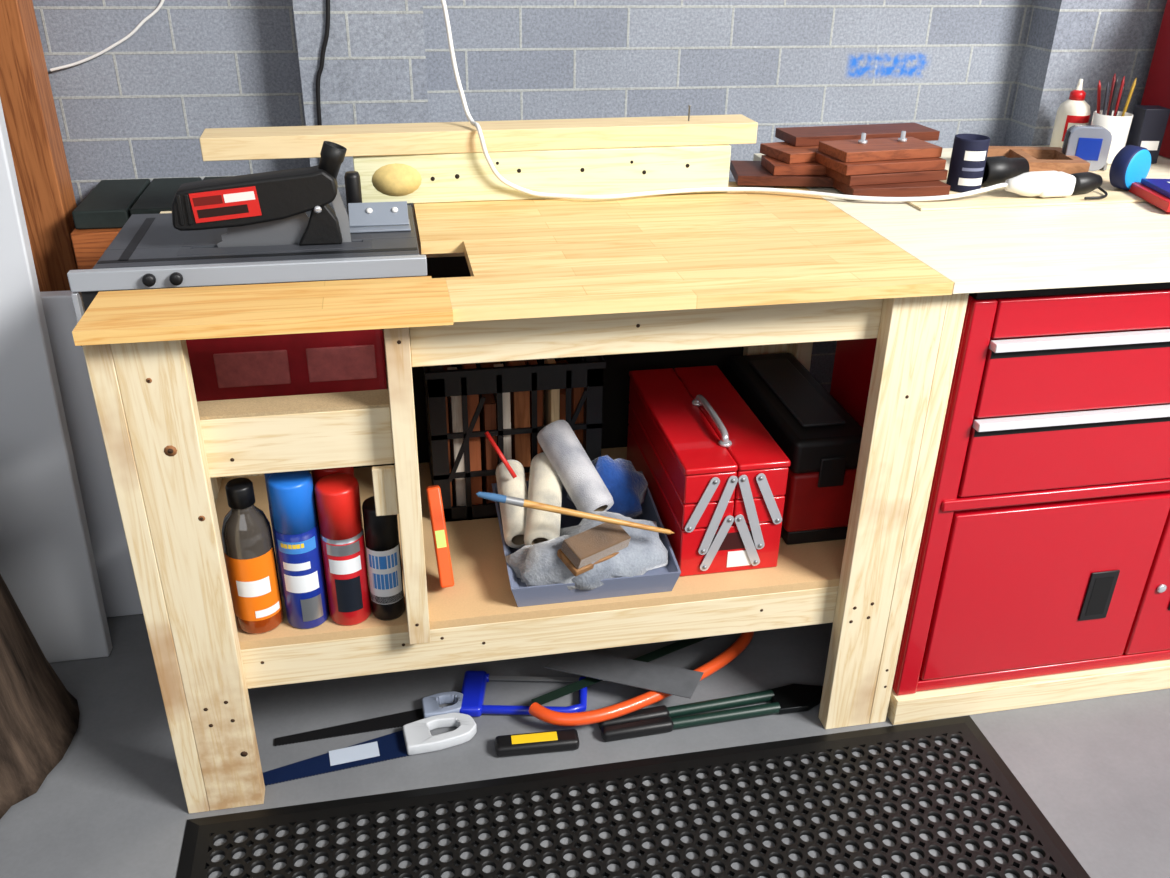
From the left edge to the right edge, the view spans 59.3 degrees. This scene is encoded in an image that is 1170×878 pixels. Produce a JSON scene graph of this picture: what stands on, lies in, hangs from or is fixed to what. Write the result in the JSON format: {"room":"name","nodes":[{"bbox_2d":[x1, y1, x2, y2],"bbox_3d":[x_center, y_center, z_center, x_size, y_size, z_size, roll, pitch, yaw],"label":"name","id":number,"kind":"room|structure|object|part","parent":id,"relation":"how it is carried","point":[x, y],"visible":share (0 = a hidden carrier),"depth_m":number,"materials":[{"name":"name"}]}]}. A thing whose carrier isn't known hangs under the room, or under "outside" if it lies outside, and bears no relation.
{"room":"garage workshop","nodes":[
{"label":"garage workshop","id":0,"kind":"room"},
{"bbox_2d":[292,0,428,206],"bbox_3d":[-0.454,-1.413,1.829,0.253,3.600,0.125,-4,28,-10],"label":"wall pier","id":1,"kind":"object","parent":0,"point":[374,71],"depth_m":2.10,"materials":[{"name":"brick"}]},
{"bbox_2d":[32,0,1031,392],"bbox_3d":[-0.128,-1.510,2.025,7.500,3.600,0.200,-4,28,-10],"label":"wall","id":2,"kind":"structure","parent":0,"point":[141,108],"depth_m":2.28,"materials":[{"name":"painted concrete block"},{"name":"mortar"}]},
{"bbox_2d":[50,0,329,125],"bbox_3d":[-0.767,-1.518,1.717,0.610,3.280,0.074,1,27,1],"label":"cord","id":3,"kind":"object","parent":2,"relation":"attached to","point":[327,24],"visible":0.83,"depth_m":2.08,"materials":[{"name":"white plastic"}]},
{"bbox_2d":[0,614,1169,877],"bbox_3d":[0.367,1.383,0.484,7.500,0.100,5.700,-4,28,-10],"label":"floor","id":4,"kind":"structure","parent":0,"point":[1097,770],"depth_m":1.89,"materials":[{"name":"concrete"}]},
{"bbox_2d":[0,574,79,818],"bbox_3d":[-1.163,0.338,1.721,0.458,0.595,0.467,-4,28,-10],"label":"tree stump","id":5,"kind":"object","parent":4,"relation":"on","point":[39,718],"visible":1,"depth_m":1.79,"materials":[{"name":"brown wood"}]},
{"bbox_2d":[0,0,121,291],"bbox_3d":[-0.953,-0.750,1.947,0.740,2.300,0.285,-4,28,-10],"label":"wooden post","id":6,"kind":"object","parent":4,"relation":"on","point":[47,196],"visible":0.1,"depth_m":1.98,"materials":[{"name":"brown wood"}]},
{"bbox_3d":[-1.083,-0.742,1.928,0.095,2.300,0.095,-4,28,-10],"label":"post","id":7,"kind":"part","parent":6,"relation":"part of","materials":[{"name":"brown wood"}]},
{"bbox_2d":[72,176,230,229],"bbox_3d":[-0.803,-0.493,2.122,0.415,0.036,0.260,-4,28,-10],"label":"pavers","id":8,"kind":"object","parent":6,"relation":"on","point":[111,203],"visible":0.34,"depth_m":2.04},
{"bbox_2d":[0,99,142,662],"bbox_3d":[-1.330,-0.459,1.717,0.915,1.992,0.243,-4,28,-10],"label":"panels","id":9,"kind":"object","parent":4,"relation":"on","point":[66,565],"visible":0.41,"depth_m":1.99,"materials":[{"name":"white"}]},
{"bbox_2d":[274,691,462,745],"bbox_3d":[-0.402,0.538,1.951,0.364,0.022,0.058,-9,29,-18],"label":"saw","id":10,"kind":"object","parent":4,"relation":"on","point":[430,704],"visible":0.83,"depth_m":1.97,"materials":[{"name":"black metal"}]},
{"bbox_3d":[-0.441,0.547,1.956,0.288,0.001,0.055,-4,28,-10],"label":"blade","id":11,"kind":"part","parent":10,"relation":"part of","materials":[{"name":"black metal"}]},
{"bbox_3d":[-0.271,0.518,1.994,0.088,0.022,0.059,-4,28,-10],"label":"handle","id":12,"kind":"part","parent":10,"relation":"part of","materials":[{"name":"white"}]},
{"bbox_2d":[263,712,476,785],"bbox_3d":[-0.395,0.566,1.898,0.393,0.022,0.073,-7,29,-15],"label":"saw","id":13,"kind":"object","parent":4,"relation":"on","point":[415,737],"visible":1,"depth_m":1.90,"materials":[{"name":"blue"}]},
{"bbox_3d":[-0.453,0.583,1.887,0.270,0.001,0.100,-4,28,-10],"label":"blade","id":14,"kind":"part","parent":13,"relation":"part of","materials":[{"name":"blue metal"}]},
{"bbox_3d":[-0.272,0.551,1.930,0.136,0.022,0.079,-4,28,-10],"label":"handle","id":15,"kind":"part","parent":13,"relation":"part of","materials":[{"name":"grey plastic"}]},
{"bbox_2d":[72,105,968,813],"bbox_3d":[-0.100,-0.013,1.899,1.287,1.060,0.682,-4,28,-10],"label":"workbench","id":16,"kind":"object","parent":4,"relation":"on","point":[694,279],"visible":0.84,"depth_m":1.68,"materials":[{"name":"brown wood"}]},
{"bbox_3d":[-0.666,0.232,1.606,0.035,0.880,0.090,-4,28,-10],"label":"leg","id":17,"kind":"part","parent":16,"relation":"part of","materials":[{"name":"brown wood"}]},
{"bbox_3d":[-0.600,0.240,1.593,0.090,0.880,0.035,-4,28,-10],"label":"leg","id":18,"kind":"part","parent":16,"relation":"part of","materials":[{"name":"brown wood"}]},
{"bbox_3d":[-0.769,-0.013,2.076,0.035,0.880,0.090,-4,28,-10],"label":"leg","id":19,"kind":"part","parent":16,"relation":"part of","materials":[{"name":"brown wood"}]},
{"bbox_3d":[-0.712,-0.029,2.107,0.090,0.880,0.028,-4,28,-10],"label":"leg","id":20,"kind":"part","parent":16,"relation":"part of","materials":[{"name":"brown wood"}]},
{"bbox_2d":[67,141,426,401],"bbox_3d":[-0.545,-0.293,1.730,0.540,0.420,0.338,-4,28,-10],"label":"saw","id":21,"kind":"object","parent":16,"relation":"on","point":[281,226],"visible":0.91,"depth_m":1.65,"materials":[{"name":"grey metal"}]},
{"bbox_3d":[-0.656,-0.239,1.547,0.019,0.018,0.013,-4,28,-10],"label":"knob","id":22,"kind":"part","parent":21,"relation":"part of","materials":[{"name":"black plastic"}]},
{"bbox_3d":[-0.618,-0.242,1.554,0.019,0.018,0.013,-4,28,-10],"label":"knob","id":23,"kind":"part","parent":21,"relation":"part of","materials":[{"name":"black plastic"}]},
{"bbox_3d":[-0.512,-0.256,1.587,0.530,0.030,0.017,-4,28,-10],"label":"rail","id":24,"kind":"part","parent":21,"relation":"part of","materials":[{"name":"grey metal"}]},
{"bbox_3d":[-0.543,-0.115,1.680,0.115,0.060,0.006,-4,28,-10],"label":"panel","id":25,"kind":"part","parent":21,"relation":"part of","materials":[{"name":"red plastic"}]},
{"bbox_3d":[-0.499,-0.278,1.690,0.212,0.212,0.002,-4,28,-10],"label":"blade","id":26,"kind":"part","parent":21,"relation":"part of","materials":[{"name":"grey metal"}]},
{"bbox_3d":[-0.403,-0.125,1.705,0.110,0.060,0.006,-4,28,-10],"label":"panel","id":27,"kind":"part","parent":21,"relation":"part of","materials":[{"name":"red plastic"}]},
{"bbox_3d":[-0.404,-0.428,1.795,0.027,0.075,0.027,-4,28,-10],"label":"mitre handle","id":28,"kind":"part","parent":21,"relation":"part of","materials":[{"name":"black plastic"}]},
{"bbox_2d":[222,478,283,633],"bbox_3d":[-0.538,0.187,1.654,0.076,0.266,0.077,-4,28,-10],"label":"oil bottle","id":29,"kind":"object","parent":16,"relation":"on","point":[249,552],"visible":1,"depth_m":1.63,"materials":[{"name":"brown plastic"}]},
{"bbox_2d":[264,473,283,596],"bbox_3d":[-0.491,0.145,1.728,0.069,0.272,0.069,-4,28,-10],"label":"spray can","id":30,"kind":"object","parent":16,"relation":"on","point":[266,475],"visible":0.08,"depth_m":1.71,"materials":[{"name":"blue metal"}]},
{"bbox_3d":[-0.471,0.001,1.536,0.360,0.096,0.035,-4,28,-10],"label":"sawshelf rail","id":31,"kind":"part","parent":16,"relation":"part of","materials":[{"name":"brown wood"}]},
{"bbox_2d":[267,470,328,628],"bbox_3d":[-0.463,0.179,1.665,0.069,0.272,0.070,-4,28,-10],"label":"spray can","id":32,"kind":"object","parent":16,"relation":"on","point":[291,494],"visible":0.94,"depth_m":1.63,"materials":[{"name":"blue metal"}]},
{"bbox_2d":[311,467,353,589],"bbox_3d":[-0.418,0.147,1.745,0.069,0.256,0.069,-4,28,-10],"label":"spray can","id":33,"kind":"object","parent":16,"relation":"on","point":[317,474],"visible":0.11,"depth_m":1.67,"materials":[{"name":"red metal"}]},
{"bbox_2d":[315,473,371,625],"bbox_3d":[-0.393,0.182,1.678,0.069,0.256,0.070,-4,28,-10],"label":"spray can","id":34,"kind":"object","parent":16,"relation":"on","point":[338,502],"visible":1,"depth_m":1.65,"materials":[{"name":"red metal"}]},
{"bbox_2d":[362,496,404,620],"bbox_3d":[-0.332,0.197,1.696,0.055,0.215,0.056,-4,28,-10],"label":"spray can","id":35,"kind":"object","parent":16,"relation":"on","point":[383,554],"visible":0.8,"depth_m":1.67,"materials":[{"name":"black metal"}]},
{"bbox_2d":[426,485,453,587],"bbox_3d":[-0.252,0.169,1.788,0.029,0.174,0.116,-9,29,-18],"label":"spirit level","id":36,"kind":"object","parent":16,"relation":"on","point":[434,497],"visible":1,"depth_m":1.77,"materials":[{"name":"orange plastic"}]},
{"bbox_2d":[423,355,605,521],"bbox_3d":[-0.149,-0.044,2.054,0.332,0.318,0.243,-4,28,-10],"label":"crate","id":37,"kind":"object","parent":16,"relation":"on","point":[514,401],"visible":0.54,"depth_m":1.95,"materials":[{"name":"black plastic"}]},
{"bbox_3d":[-0.163,-0.039,2.242,1.217,0.790,0.005,-4,28,-10],"label":"panel","id":38,"kind":"part","parent":16,"relation":"part of","materials":[{"name":"black"}]},
{"bbox_3d":[-0.056,0.334,1.800,1.217,0.082,0.035,-4,28,-10],"label":"shelf rail","id":39,"kind":"part","parent":16,"relation":"part of","materials":[{"name":"brown wood"}]},
{"bbox_2d":[476,420,680,606],"bbox_3d":[-0.028,0.121,1.835,0.346,0.231,0.315,-4,28,-10],"label":"paint tray","id":40,"kind":"object","parent":16,"relation":"on","point":[580,528],"visible":1,"depth_m":1.80,"materials":[{"name":"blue plastic"}]},
{"bbox_2d":[627,365,790,576],"bbox_3d":[0.222,0.036,1.985,0.190,0.250,0.432,-4,28,-10],"label":"toolbox","id":41,"kind":"object","parent":16,"relation":"on","point":[716,478],"visible":1,"depth_m":1.84,"materials":[{"name":"red metal"}]},
{"bbox_2d":[628,403,733,528],"bbox_3d":[0.176,0.038,1.979,0.092,0.050,0.422,-4,28,-10],"label":"tray","id":42,"kind":"object","parent":41,"relation":"on","point":[716,511],"depth_m":1.83,"materials":[{"name":"red metal"}]},
{"bbox_2d":[629,378,736,503],"bbox_3d":[0.176,-0.011,1.954,0.092,0.056,0.422,-4,28,-10],"label":"tray","id":43,"kind":"object","parent":41,"relation":"on","point":[681,436],"depth_m":1.86,"materials":[{"name":"red metal"}]},
{"bbox_3d":[0.176,-0.042,1.938,0.094,0.013,0.426,-4,28,-10],"label":"lid","id":44,"kind":"part","parent":41,"relation":"part of","materials":[{"name":"red metal"}]},
{"bbox_3d":[0.203,0.114,1.779,0.057,0.107,0.003,-4,28,-10],"label":"arm","id":45,"kind":"part","parent":41,"relation":"part of","materials":[{"name":"grey metal"}]},
{"bbox_3d":[0.233,-0.042,1.893,0.013,0.028,0.182,-4,28,-10],"label":"handle","id":46,"kind":"part","parent":41,"relation":"part of","materials":[{"name":"silver metal"}]},
{"bbox_3d":[0.234,0.185,1.823,0.056,0.112,0.003,-4,28,-10],"label":"arm","id":47,"kind":"part","parent":41,"relation":"part of","materials":[{"name":"grey metal"}]},
{"bbox_3d":[0.232,0.134,1.796,0.061,0.156,0.003,-4,28,-10],"label":"arm","id":48,"kind":"part","parent":41,"relation":"part of","materials":[{"name":"grey metal"}]},
{"bbox_3d":[0.270,-0.049,1.954,0.094,0.013,0.426,-4,28,-10],"label":"lid","id":49,"kind":"part","parent":41,"relation":"part of","materials":[{"name":"red metal"}]},
{"bbox_3d":[0.289,0.181,1.833,0.056,0.112,0.003,-4,28,-10],"label":"arm","id":50,"kind":"part","parent":41,"relation":"part of","materials":[{"name":"grey metal"}]},
{"bbox_3d":[0.293,0.130,1.807,0.061,0.156,0.003,-4,28,-10],"label":"arm","id":51,"kind":"part","parent":41,"relation":"part of","materials":[{"name":"grey metal"}]},
{"bbox_2d":[733,495,784,524],"bbox_3d":[0.268,0.031,1.996,0.092,0.050,0.422,-4,28,-10],"label":"tray","id":52,"kind":"object","parent":41,"relation":"on","point":[747,509],"depth_m":1.81,"materials":[{"name":"red metal"}]},
{"bbox_2d":[735,467,788,498],"bbox_3d":[0.269,-0.018,1.970,0.092,0.056,0.422,-4,28,-10],"label":"tray","id":53,"kind":"object","parent":41,"relation":"on","point":[750,482],"depth_m":1.78,"materials":[{"name":"red metal"}]},
{"bbox_3d":[0.323,0.105,1.800,0.057,0.107,0.003,-4,28,-10],"label":"arm","id":54,"kind":"part","parent":41,"relation":"part of","materials":[{"name":"grey metal"}]},
{"bbox_2d":[440,0,1075,201],"bbox_3d":[0.342,-1.649,1.347,1.244,2.674,0.096,0,27,-2],"label":"lead","id":55,"kind":"object","parent":16,"relation":"on","point":[1043,184],"visible":1,"depth_m":1.96,"materials":[{"name":"white plastic"}]},
{"bbox_2d":[1004,171,1075,197],"bbox_3d":[0.876,-0.493,1.986,0.136,0.047,0.054,-4,28,-10],"label":"socket","id":56,"kind":"object","parent":55,"relation":"attached to","point":[1043,184],"depth_m":1.97,"materials":[{"name":"white plastic"}]},
{"bbox_3d":[0.395,-0.114,2.304,0.090,0.880,0.028,-4,28,-10],"label":"leg","id":57,"kind":"part","parent":16,"relation":"part of","materials":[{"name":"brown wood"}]},
{"bbox_2d":[726,353,862,544],"bbox_3d":[0.410,0.006,2.067,0.150,0.232,0.415,-4,28,-10],"label":"toolbox","id":58,"kind":"object","parent":16,"relation":"on","point":[821,441],"visible":0.7,"depth_m":1.92,"materials":[{"name":"black plastic"}]},
{"bbox_3d":[0.411,-0.061,2.036,0.150,0.069,0.409,-4,28,-10],"label":"lid","id":59,"kind":"part","parent":58,"relation":"part of","materials":[{"name":"black plastic"}]},
{"bbox_3d":[0.411,-0.095,2.018,0.084,0.006,0.303,-4,28,-10],"label":"lid panel","id":60,"kind":"part","parent":58,"relation":"part of","materials":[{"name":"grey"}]},
{"bbox_3d":[0.460,-0.107,2.294,0.035,0.880,0.090,-4,28,-10],"label":"leg","id":61,"kind":"part","parent":16,"relation":"part of","materials":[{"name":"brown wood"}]},
{"bbox_3d":[0.507,0.155,1.789,0.090,0.880,0.035,-4,28,-10],"label":"leg","id":62,"kind":"part","parent":16,"relation":"part of","materials":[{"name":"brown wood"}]},
{"bbox_3d":[0.563,0.138,1.824,0.035,0.880,0.090,-4,28,-10],"label":"leg","id":63,"kind":"part","parent":16,"relation":"part of","materials":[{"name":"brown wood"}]},
{"bbox_2d":[459,671,586,716],"bbox_3d":[-0.120,0.503,2.027,0.249,0.024,0.117,1,27,0],"label":"hacksaw","id":64,"kind":"object","parent":4,"relation":"on","point":[474,682],"visible":0.92,"depth_m":2.00,"materials":[{"name":"blue metal"}]},
{"bbox_3d":[-0.100,0.482,2.069,0.192,0.001,0.051,-4,28,-10],"label":"blade","id":65,"kind":"part","parent":64,"relation":"part of","materials":[{"name":"silver metal"}]},
{"bbox_2d":[495,729,578,756],"bbox_3d":[-0.089,0.563,1.909,0.155,0.025,0.040,-3,28,-8],"label":"utility knife","id":66,"kind":"object","parent":4,"relation":"on","point":[568,739],"visible":1,"depth_m":1.90,"materials":[{"name":"black plastic"}]},
{"bbox_2d":[176,716,1089,877],"bbox_3d":[0.123,0.801,1.477,1.455,0.010,0.922,-4,28,-10],"label":"rubber mat","id":67,"kind":"object","parent":4,"relation":"on","point":[200,835],"visible":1,"depth_m":1.75,"materials":[{"name":"black rubber"}]},
{"bbox_2d":[529,632,753,725],"bbox_3d":[0.146,0.467,2.045,0.548,0.024,0.124,-15,31,-28],"label":"saw","id":68,"kind":"object","parent":4,"relation":"on","point":[536,709],"visible":0.82,"depth_m":1.98,"materials":[{"name":"orange"}]},
{"bbox_3d":[0.122,0.446,2.084,0.490,0.001,0.201,-4,28,-10],"label":"blade","id":69,"kind":"part","parent":68,"relation":"part of","materials":[{"name":"grey metal"}]},
{"bbox_2d":[544,651,703,698],"bbox_3d":[0.076,0.456,2.027,0.305,0.002,0.080,9,28,15],"label":"square","id":70,"kind":"object","parent":68,"relation":"on","point":[675,681],"visible":0.86,"depth_m":2.02,"materials":[{"name":"silver metal"}]},
{"bbox_2d":[598,683,822,741],"bbox_3d":[0.255,0.525,1.997,0.468,0.025,0.070,-5,28,-12],"label":"loppers","id":71,"kind":"object","parent":4,"relation":"on","point":[791,698],"visible":0.86,"depth_m":1.98,"materials":[{"name":"teal metal"}]},
{"bbox_3d":[0.203,0.525,1.997,0.346,0.021,0.042,-4,28,-10],"label":"handle","id":72,"kind":"part","parent":71,"relation":"part of","materials":[{"name":"teal metal"}]},
{"bbox_3d":[0.209,0.539,1.969,0.346,0.021,0.034,-4,28,-10],"label":"handle","id":73,"kind":"part","parent":71,"relation":"part of","materials":[{"name":"teal metal"}]},
{"bbox_2d":[753,145,1169,293],"bbox_3d":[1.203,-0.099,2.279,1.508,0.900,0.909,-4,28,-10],"label":"countertop","id":74,"kind":"structure","parent":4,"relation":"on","point":[980,250],"depth_m":1.75,"materials":[{"name":"beige wood"}]},
{"bbox_2d":[730,123,949,196],"bbox_3d":[0.528,-0.577,2.084,0.469,0.098,0.321,-4,28,-10],"label":"planks","id":75,"kind":"object","parent":74,"relation":"on","point":[893,159],"visible":1,"depth_m":2.03,"materials":[{"name":"brown wood"}]},
{"bbox_2d":[906,165,1146,210],"bbox_3d":[0.888,-0.513,2.084,0.594,0.004,0.288,-4,28,-10],"label":"plywood sheet","id":76,"kind":"object","parent":74,"relation":"on","point":[996,198],"visible":0.42,"depth_m":1.98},
{"bbox_2d":[946,134,989,192],"bbox_3d":[0.752,-0.541,2.019,0.066,0.101,0.067,-4,28,-10],"label":"can","id":77,"kind":"object","parent":76,"relation":"on","point":[969,151],"visible":0.92,"depth_m":2.00,"materials":[{"name":"blue plastic"}]},
{"bbox_2d":[987,146,1089,173],"bbox_3d":[0.940,-0.596,2.207,0.215,0.030,0.160,1,27,1],"label":"board","id":78,"kind":"object","parent":76,"relation":"on","point":[1038,158],"visible":0.45,"depth_m":2.19,"materials":[{"name":"brown wood"}]},
{"bbox_2d":[981,156,1107,199],"bbox_3d":[0.902,-0.523,2.036,0.255,0.056,0.105,13,30,23],"label":"plug","id":79,"kind":"object","parent":76,"relation":"on","point":[998,169],"visible":0.84,"depth_m":2.03,"materials":[{"name":"black plastic"}]},
{"bbox_2d":[1061,124,1111,170],"bbox_3d":[1.074,-0.623,2.199,0.091,0.088,0.041,5,28,8],"label":"tape measure","id":80,"kind":"object","parent":76,"relation":"on","point":[1090,143],"visible":0.81,"depth_m":2.18,"materials":[{"name":"silver metal"}]},
{"bbox_2d":[1109,145,1150,189],"bbox_3d":[1.081,-0.537,2.038,0.084,0.084,0.038,-15,31,-27],"label":"round speaker","id":81,"kind":"object","parent":76,"relation":"on","point":[1132,163],"visible":0.94,"depth_m":2.02},
{"bbox_2d":[1049,79,1090,147],"bbox_3d":[1.117,-0.739,2.353,0.070,0.163,0.071,-4,28,-10],"label":"glue bottle","id":82,"kind":"object","parent":74,"relation":"on","point":[1075,110],"visible":0.8,"depth_m":2.33,"materials":[{"name":"beige plastic"}]},
{"bbox_2d":[1091,74,1136,164],"bbox_3d":[1.160,-0.707,2.269,0.086,0.184,0.080,8,28,14],"label":"mug","id":83,"kind":"object","parent":74,"relation":"on","point":[1116,122],"visible":0.62,"depth_m":2.25,"materials":[{"name":"white ceramic"}]},
{"bbox_2d":[1125,105,1169,163],"bbox_3d":[1.247,-0.677,2.287,0.056,0.118,0.051,-1,27,-3],"label":"box","id":84,"kind":"object","parent":74,"relation":"on","point":[1149,122],"visible":0.63,"depth_m":2.26,"materials":[{"name":"black"}]},
{"bbox_2d":[1128,178,1169,211],"bbox_3d":[1.189,-0.467,1.966,0.220,0.029,0.160,1,27,1],"label":"books","id":85,"kind":"object","parent":74,"relation":"on","point":[1156,192],"visible":1,"depth_m":1.97,"materials":[{"name":"red paper"}]},
{"bbox_2d":[1141,0,1169,158],"bbox_3d":[1.605,-0.811,2.228,0.530,0.420,0.420,-4,28,-10],"label":"chest","id":86,"kind":"object","parent":74,"relation":"on","point":[1157,87],"visible":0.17,"depth_m":2.34,"materials":[{"name":"red metal"}]},
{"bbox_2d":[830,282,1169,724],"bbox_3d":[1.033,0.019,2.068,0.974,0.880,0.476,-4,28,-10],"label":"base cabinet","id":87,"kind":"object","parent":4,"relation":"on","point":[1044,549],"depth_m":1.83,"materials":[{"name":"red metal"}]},
{"bbox_3d":[1.027,0.382,2.258,0.974,0.060,0.472,-4,28,-10],"label":"cabinet plinth","id":88,"kind":"part","parent":87,"relation":"part of","materials":[{"name":"beige wood"}]},
{"bbox_3d":[0.854,0.279,1.918,0.431,0.368,0.016,-4,28,-10],"label":"door","id":89,"kind":"part","parent":87,"relation":"part of","materials":[{"name":"red paint"}]},
{"bbox_3d":[1.068,0.006,1.820,0.866,0.132,0.020,-4,28,-10],"label":"drawer","id":90,"kind":"part","parent":87,"relation":"part of","materials":[{"name":"red paint"}]},
{"bbox_3d":[1.071,-0.054,1.776,0.866,0.014,0.020,-4,28,-10],"label":"drawer pull","id":91,"kind":"part","parent":87,"relation":"part of","materials":[{"name":"silver metal"}]},
{"bbox_3d":[1.070,-0.124,1.753,0.866,0.121,0.020,-4,28,-10],"label":"drawer","id":92,"kind":"part","parent":87,"relation":"part of","materials":[{"name":"red paint"}]},
{"bbox_3d":[1.073,-0.179,1.711,0.866,0.014,0.020,-4,28,-10],"label":"drawer pull","id":93,"kind":"part","parent":87,"relation":"part of","materials":[{"name":"silver metal"}]},
{"bbox_3d":[1.278,0.246,1.994,0.421,0.368,0.016,-4,28,-10],"label":"door","id":94,"kind":"part","parent":87,"relation":"part of","materials":[{"name":"red paint"}]},
{"bbox_2d":[1003,0,1166,145],"bbox_3d":[1.241,-1.543,2.131,0.350,3.600,0.125,-4,28,-10],"label":"wall pier","id":95,"kind":"object","parent":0,"point":[1066,42],"depth_m":2.40,"materials":[{"name":"concrete block"},{"name":"mortar"}]}
]}

